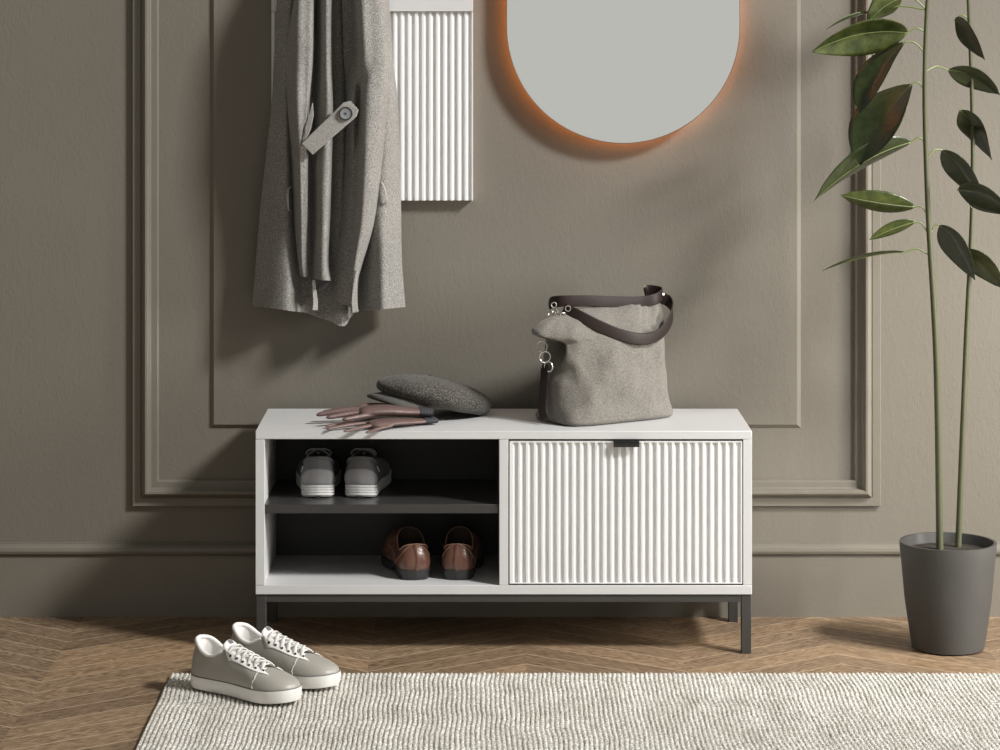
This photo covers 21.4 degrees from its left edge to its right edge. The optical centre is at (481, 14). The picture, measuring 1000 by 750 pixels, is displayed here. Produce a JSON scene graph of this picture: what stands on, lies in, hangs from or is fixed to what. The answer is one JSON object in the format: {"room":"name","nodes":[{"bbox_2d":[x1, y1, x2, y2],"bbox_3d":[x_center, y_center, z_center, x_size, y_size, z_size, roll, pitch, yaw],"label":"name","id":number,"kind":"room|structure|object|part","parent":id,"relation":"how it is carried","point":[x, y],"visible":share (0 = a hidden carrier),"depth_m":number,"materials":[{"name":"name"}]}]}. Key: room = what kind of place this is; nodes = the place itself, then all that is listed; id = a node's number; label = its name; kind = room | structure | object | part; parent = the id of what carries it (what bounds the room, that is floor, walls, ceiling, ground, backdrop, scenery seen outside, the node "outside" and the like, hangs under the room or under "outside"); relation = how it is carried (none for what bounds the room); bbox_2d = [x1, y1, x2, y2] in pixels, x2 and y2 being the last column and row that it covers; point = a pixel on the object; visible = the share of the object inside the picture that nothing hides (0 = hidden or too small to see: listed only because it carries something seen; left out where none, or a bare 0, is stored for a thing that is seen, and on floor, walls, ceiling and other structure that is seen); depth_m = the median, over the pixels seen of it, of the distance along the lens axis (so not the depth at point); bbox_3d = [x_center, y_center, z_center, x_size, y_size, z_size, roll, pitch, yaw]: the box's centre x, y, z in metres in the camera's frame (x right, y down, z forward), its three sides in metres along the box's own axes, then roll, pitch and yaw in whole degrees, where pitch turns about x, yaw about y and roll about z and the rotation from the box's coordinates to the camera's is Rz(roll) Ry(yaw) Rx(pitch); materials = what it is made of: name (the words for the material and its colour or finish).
{"room":"entrance hallway","nodes":[
{"label":"entrance hallway","id":0,"kind":"room"},
{"bbox_2d":[301,469,334,484],"bbox_3d":[-0.403,1.132,6.480,0.085,0.043,0.034,0,0,-3],"label":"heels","id":1,"kind":"structure","parent":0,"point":[311,476],"depth_m":6.47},
{"bbox_2d":[344,469,377,484],"bbox_3d":[-0.298,1.132,6.480,0.085,0.043,0.034,0,0,4],"label":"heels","id":2,"kind":"structure","parent":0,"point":[352,476],"depth_m":6.47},
{"bbox_2d":[0,0,999,541],"bbox_3d":[0.000,0.094,6.856,6.000,2.900,0.135,0,0,0],"label":"wall","id":3,"kind":"structure","parent":0,"point":[66,65],"depth_m":6.79,"materials":[{"name":"paint"}]},
{"bbox_2d":[271,0,472,200],"bbox_3d":[-0.280,0.044,6.730,0.515,0.860,0.099,0,0,0],"label":"coat rack","id":4,"kind":"object","parent":3,"relation":"attached to","point":[432,40],"visible":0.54,"depth_m":6.75,"materials":[{"name":"white paint"}]},
{"bbox_2d":[252,0,404,325],"bbox_3d":[-0.391,0.215,6.658,0.393,1.144,0.160,0,0,0],"label":"coat","id":5,"kind":"object","parent":4,"relation":"hanging from","point":[329,243],"visible":1,"depth_m":6.66,"materials":[{"name":"fabric"}]},
{"bbox_2d":[0,542,999,616],"bbox_3d":[0.000,1.449,6.775,6.000,0.190,0.026,0,0,0],"label":"baseboard","id":6,"kind":"structure","parent":3,"relation":"attached to","point":[38,579],"depth_m":6.77,"materials":[{"name":"paint"}]},
{"bbox_2d":[210,0,800,427],"bbox_3d":[0.060,0.078,6.788,1.518,1.968,0.019,0,0,0],"label":"wall panel","id":7,"kind":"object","parent":3,"relation":"attached to","point":[706,212],"depth_m":6.78,"materials":[{"name":"paint"}]},
{"bbox_2d":[132,0,880,505],"bbox_3d":[0.063,0.093,6.771,1.921,2.337,0.034,0,0,0],"label":"trim","id":8,"kind":"structure","parent":3,"relation":"attached to","point":[148,489],"depth_m":6.77,"materials":[{"name":"paint"}]},
{"bbox_2d":[506,0,739,142],"bbox_3d":[0.360,-0.245,6.756,0.595,1.145,0.046,0,0,0],"label":"wall mirror","id":9,"kind":"object","parent":3,"relation":"attached to","point":[610,71],"visible":1,"depth_m":6.73,"materials":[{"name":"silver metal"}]},
{"bbox_2d":[0,617,999,749],"bbox_3d":[0.000,1.584,3.048,6.000,0.080,7.750,0,0,0],"label":"floor","id":10,"kind":"structure","parent":0,"point":[67,683],"depth_m":6.43,"materials":[{"name":"brown wood"}]},
{"bbox_2d":[256,374,751,653],"bbox_3d":[0.052,1.220,6.579,1.199,0.648,0.430,0,0,0],"label":"bench","id":11,"kind":"object","parent":10,"relation":"on","point":[659,509],"depth_m":6.39,"materials":[{"name":"white laminate"}]},
{"bbox_3d":[-0.534,1.472,6.396,0.024,0.144,0.024,0,0,0],"label":"leg","id":12,"kind":"part","parent":11,"relation":"part of","materials":[{"name":"metal"}]},
{"bbox_3d":[-0.536,1.202,6.562,0.022,0.352,0.363,0,0,0],"label":"panel","id":13,"kind":"part","parent":11,"relation":"part of","materials":[{"name":"white laminate"}]},
{"bbox_3d":[-0.534,1.472,6.727,0.024,0.144,0.024,0,0,0],"label":"leg","id":14,"kind":"part","parent":11,"relation":"part of","materials":[{"name":"metal"}]},
{"bbox_2d":[296,448,340,497],"bbox_3d":[-0.409,1.129,6.591,0.114,0.109,0.258,0,0,-3],"label":"shoe","id":15,"kind":"object","parent":11,"relation":"on","point":[318,473],"visible":1,"depth_m":6.48,"materials":[{"name":"grey rubber"}]},
{"bbox_2d":[344,448,390,497],"bbox_3d":[-0.290,1.129,6.591,0.114,0.109,0.258,0,0,4],"label":"shoe","id":16,"kind":"object","parent":11,"relation":"on","point":[367,474],"visible":1,"depth_m":6.48,"materials":[{"name":"grey rubber"}]},
{"bbox_2d":[325,416,438,433],"bbox_3d":[-0.239,0.993,6.418,0.286,0.020,0.148,0,0,-27],"label":"glove","id":17,"kind":"object","parent":11,"relation":"on","point":[377,424],"visible":1,"depth_m":6.41,"materials":[{"name":"leather"}]},
{"bbox_2d":[316,403,433,420],"bbox_3d":[-0.264,0.971,6.485,0.281,0.030,0.122,0,0,-15],"label":"glove","id":18,"kind":"object","parent":17,"relation":"on","point":[365,410],"visible":1,"depth_m":6.46,"materials":[{"name":"leather"}]},
{"bbox_2d":[265,479,498,512],"bbox_3d":[-0.242,1.194,6.561,0.566,0.022,0.349,0,0,0],"label":"shelf","id":19,"kind":"object","parent":11,"relation":"attached to","point":[281,495],"depth_m":6.45,"materials":[{"name":"grey wood"}]},
{"bbox_3d":[0.052,1.202,6.739,1.156,0.352,0.006,0,0,0],"label":"panel","id":20,"kind":"part","parent":11,"relation":"part of","materials":[{"name":"black wood"}]},
{"bbox_2d":[381,525,429,579],"bbox_3d":[-0.185,1.323,6.562,0.108,0.108,0.268,0,0,-11],"label":"shoe","id":21,"kind":"object","parent":11,"relation":"on","point":[404,550],"visible":1,"depth_m":6.46,"materials":[{"name":"brown leather"}]},
{"bbox_3d":[-0.130,0.950,6.608,0.327,0.108,0.242,0,0,-30],"label":"flat cap","id":22,"kind":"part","parent":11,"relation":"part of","materials":[{"name":"grey fabric"}]},
{"bbox_2d":[441,525,483,579],"bbox_3d":[-0.053,1.323,6.564,0.108,0.108,0.268,0,0,3],"label":"shoe","id":23,"kind":"object","parent":11,"relation":"on","point":[461,547],"visible":1,"depth_m":6.45,"materials":[{"name":"brown leather"}]},
{"bbox_3d":[0.052,1.410,6.396,1.149,0.019,0.022,0,0,0],"label":"rail","id":24,"kind":"part","parent":11,"relation":"part of","materials":[{"name":"metal"}]},
{"bbox_3d":[0.052,1.015,6.561,1.199,0.020,0.363,0,0,0],"label":"panel","id":25,"kind":"part","parent":11,"relation":"part of","materials":[{"name":"white laminate"}]},
{"bbox_3d":[0.052,1.389,6.561,1.199,0.022,0.363,0,0,0],"label":"panel","id":26,"kind":"part","parent":11,"relation":"part of","materials":[{"name":"white laminate"}]},
{"bbox_2d":[531,285,672,425],"bbox_3d":[0.291,0.844,6.576,0.405,0.321,0.202,0,0,-33],"label":"handbag","id":27,"kind":"object","parent":11,"relation":"on","point":[604,360],"visible":1,"depth_m":6.50,"materials":[{"name":"fabric"}]},
{"bbox_3d":[0.314,0.710,6.607,0.306,0.053,0.067,0,0,-23],"label":"handle","id":28,"kind":"part","parent":27,"relation":"part of","materials":[{"name":"leather"}]},
{"bbox_3d":[0.354,0.759,6.561,0.316,0.116,0.090,0,0,-33],"label":"handle","id":29,"kind":"part","parent":27,"relation":"part of","materials":[{"name":"leather"}]},
{"bbox_3d":[0.348,1.202,6.389,0.562,0.344,0.018,0,0,0],"label":"door","id":30,"kind":"part","parent":11,"relation":"part of","materials":[{"name":"white paint"}]},
{"bbox_3d":[0.348,1.035,6.378,0.062,0.014,0.028,0,0,0],"label":"handle","id":31,"kind":"part","parent":11,"relation":"part of","materials":[{"name":"metal"}]},
{"bbox_3d":[0.639,1.472,6.727,0.024,0.144,0.024,0,0,0],"label":"leg","id":32,"kind":"part","parent":11,"relation":"part of","materials":[{"name":"metal"}]},
{"bbox_3d":[0.639,1.472,6.396,0.024,0.144,0.024,0,0,0],"label":"leg","id":33,"kind":"part","parent":11,"relation":"part of","materials":[{"name":"metal"}]},
{"bbox_3d":[0.641,1.202,6.562,0.022,0.352,0.363,0,0,0],"label":"panel","id":34,"kind":"part","parent":11,"relation":"part of","materials":[{"name":"white laminate"}]},
{"bbox_2d":[136,672,999,749],"bbox_3d":[0.320,1.537,5.457,2.098,0.013,1.410,0,0,0],"label":"rug","id":35,"kind":"object","parent":10,"relation":"on","point":[628,711],"visible":0.94,"depth_m":5.78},
{"bbox_2d":[191,634,301,703],"bbox_3d":[-0.531,1.472,5.949,0.305,0.117,0.105,0,0,37],"label":"sneaker","id":36,"kind":"object","parent":35,"relation":"on","point":[229,668],"visible":1,"depth_m":5.92,"materials":[{"name":"leather"}]},
{"bbox_2d":[231,622,340,688],"bbox_3d":[-0.455,1.472,6.075,0.305,0.117,0.105,0,0,34],"label":"sneaker","id":37,"kind":"object","parent":35,"relation":"on","point":[312,670],"visible":0.81,"depth_m":6.04,"materials":[{"name":"leather"}]},
{"bbox_2d":[812,0,999,655],"bbox_3d":[1.040,0.619,6.443,0.485,1.850,0.234,0,0,0],"label":"rubber plant","id":38,"kind":"object","parent":10,"relation":"on","point":[948,577],"visible":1,"depth_m":6.43,"materials":[{"name":"green plant"}]},
{"bbox_3d":[1.100,0.501,6.439,0.052,1.616,0.026,0,0,0],"label":"stem","id":39,"kind":"part","parent":38,"relation":"part of","materials":[{"name":"green plant"}]},
{"bbox_3d":[1.137,1.414,6.443,0.234,0.260,0.234,0,0,0],"label":"pot","id":40,"kind":"part","parent":38,"relation":"part of","materials":[{"name":"ceramic"}]},
{"bbox_3d":[1.184,0.527,6.485,0.058,1.565,0.020,0,0,-29],"label":"stem","id":41,"kind":"part","parent":38,"relation":"part of","materials":[{"name":"green plant"}]}
]}

